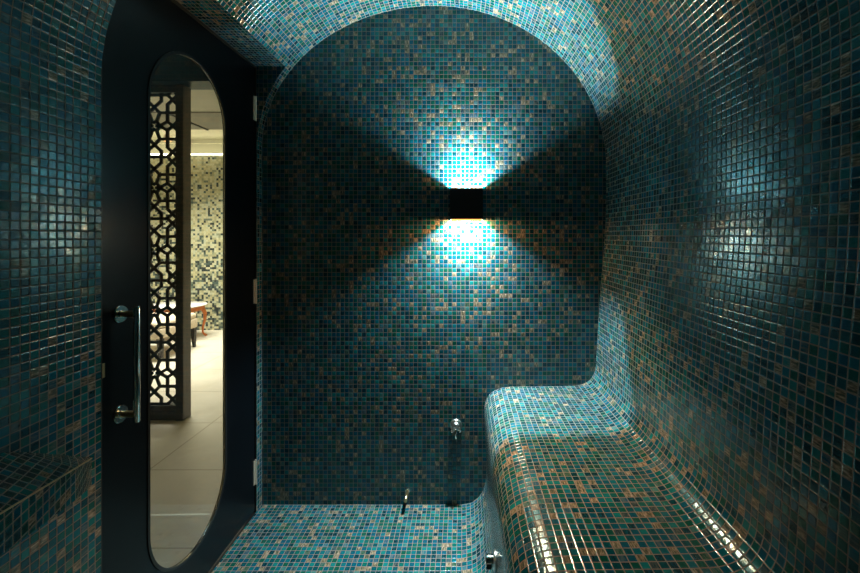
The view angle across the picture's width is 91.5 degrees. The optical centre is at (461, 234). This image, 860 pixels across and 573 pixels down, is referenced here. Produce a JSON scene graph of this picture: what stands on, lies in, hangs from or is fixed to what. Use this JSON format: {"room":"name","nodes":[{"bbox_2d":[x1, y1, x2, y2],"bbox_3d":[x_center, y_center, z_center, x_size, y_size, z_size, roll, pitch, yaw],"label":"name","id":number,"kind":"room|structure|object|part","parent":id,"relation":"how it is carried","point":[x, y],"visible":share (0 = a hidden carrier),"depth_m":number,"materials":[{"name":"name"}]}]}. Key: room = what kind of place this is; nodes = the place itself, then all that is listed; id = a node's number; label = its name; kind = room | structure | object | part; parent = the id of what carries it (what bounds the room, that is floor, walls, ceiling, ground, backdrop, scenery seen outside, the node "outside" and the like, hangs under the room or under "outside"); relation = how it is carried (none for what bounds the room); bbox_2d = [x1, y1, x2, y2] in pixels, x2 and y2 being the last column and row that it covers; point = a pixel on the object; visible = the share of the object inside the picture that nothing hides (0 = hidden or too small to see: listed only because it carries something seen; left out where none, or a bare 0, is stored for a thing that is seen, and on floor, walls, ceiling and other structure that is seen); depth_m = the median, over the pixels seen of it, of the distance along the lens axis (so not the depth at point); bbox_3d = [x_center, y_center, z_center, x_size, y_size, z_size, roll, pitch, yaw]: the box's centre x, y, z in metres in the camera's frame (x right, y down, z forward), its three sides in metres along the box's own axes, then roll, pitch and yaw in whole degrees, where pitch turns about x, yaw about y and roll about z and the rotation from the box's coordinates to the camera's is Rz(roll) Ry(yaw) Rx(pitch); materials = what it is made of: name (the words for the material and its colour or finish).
{"room":"spa","nodes":[
{"label":"spa","id":0,"kind":"room"},
{"bbox_2d":[0,39,261,572],"bbox_3d":[-1.036,0.461,0.695,0.072,1.772,2.790,0,0,0],"label":"wall","id":1,"kind":"structure","parent":0,"point":[50,111],"depth_m":1.02,"materials":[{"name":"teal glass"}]},
{"bbox_2d":[0,452,91,554],"bbox_3d":[-0.870,0.536,0.215,0.264,0.278,1.827,0,0,0],"label":"ledge","id":2,"kind":"object","parent":1,"relation":"attached to","point":[34,487],"visible":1,"depth_m":0.86,"materials":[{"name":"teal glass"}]},
{"bbox_2d":[101,0,256,572],"bbox_3d":[-1.031,0.264,1.597,0.062,2.167,0.876,0,0,0],"label":"trim","id":3,"kind":"structure","parent":1,"relation":"attached to","point":[179,5],"depth_m":1.94,"materials":[{"name":"grey metal"}]},
{"bbox_2d":[102,0,256,572],"bbox_3d":[-0.982,0.263,1.598,0.073,2.142,0.868,0,0,0],"label":"door","id":4,"kind":"structure","parent":1,"relation":"in","point":[179,105],"depth_m":1.45,"materials":[{"name":"grey"}]},
{"bbox_3d":[-1.004,0.380,1.169,0.004,0.040,0.009,0,0,0],"label":"strike plate","id":5,"kind":"part","parent":4,"relation":"part of","materials":[{"name":"silver metal"}]},
{"bbox_3d":[-0.954,0.378,1.226,0.018,0.340,0.018,0,0,0],"label":"pull handle","id":6,"kind":"part","parent":4,"relation":"part of","materials":[{"name":"silver metal"}]},
{"bbox_3d":[-1.010,0.264,1.556,0.008,1.837,0.429,0,0,0],"label":"glass pane","id":7,"kind":"part","parent":4,"relation":"part of","materials":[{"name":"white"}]},
{"bbox_2d":[208,512,255,572],"bbox_3d":[-1.050,1.357,1.597,0.100,0.020,0.877,0,0,0],"label":"trim","id":8,"kind":"structure","parent":1,"relation":"attached to","point":[253,513],"depth_m":1.82,"materials":[{"name":"black"}]},
{"bbox_2d":[212,505,460,572],"bbox_3d":[-0.502,1.347,0.695,0.995,0.001,2.790,0,0,0],"label":"floor","id":9,"kind":"structure","parent":0,"point":[278,538],"depth_m":1.85,"materials":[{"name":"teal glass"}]},
{"bbox_2d":[461,360,823,572],"bbox_3d":[0.333,0.986,0.695,0.676,0.722,2.790,0,0,0],"label":"bench","id":10,"kind":"object","parent":9,"relation":"on","point":[583,478],"visible":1,"depth_m":1.22,"materials":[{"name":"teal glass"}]},
{"bbox_2d":[485,549,495,571],"bbox_3d":[0.103,1.179,1.515,0.038,0.068,0.068,0,0,0],"label":"faucet","id":11,"kind":"object","parent":10,"relation":"attached to","point":[490,558],"visible":1,"depth_m":1.50,"materials":[{"name":"silver metal"}]},
{"bbox_2d":[0,0,859,164],"bbox_3d":[-0.176,-0.748,0.695,1.792,0.795,2.790,0,0,0],"label":"ceiling","id":12,"kind":"structure","parent":0,"point":[649,70],"depth_m":1.43,"materials":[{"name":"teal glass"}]},
{"bbox_2d":[262,6,605,504],"bbox_3d":[-0.140,0.101,2.090,1.720,2.492,0.001,0,0,0],"label":"wall","id":13,"kind":"structure","parent":0,"point":[388,320],"depth_m":2.09,"materials":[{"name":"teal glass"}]},
{"bbox_2d":[404,488,409,502],"bbox_3d":[-0.272,1.278,2.052,0.025,0.026,0.076,0,0,0],"label":"pipe","id":14,"kind":"object","parent":13,"relation":"attached to","point":[407,490],"visible":1,"depth_m":2.05,"materials":[{"name":"silver metal"}]},
{"bbox_2d":[450,419,461,438],"bbox_3d":[-0.030,0.961,2.071,0.060,0.082,0.039,0,0,0],"label":"shower valve","id":15,"kind":"object","parent":13,"relation":"attached to","point":[455,425],"visible":1,"depth_m":2.08,"materials":[{"name":"silver metal"}]},
{"bbox_2d":[450,188,482,220],"bbox_3d":[0.021,-0.147,2.052,0.159,0.162,0.074,0,0,0],"label":"wall lamp","id":16,"kind":"object","parent":13,"relation":"attached to","point":[466,204],"visible":1,"depth_m":2.02,"materials":[{"name":"black metal"}]},
{"bbox_2d":[596,42,859,572],"bbox_3d":[0.695,0.138,0.695,0.050,0.975,2.790,0,0,0],"label":"wall","id":17,"kind":"structure","parent":0,"point":[729,306],"depth_m":0.99,"materials":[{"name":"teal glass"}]}
]}

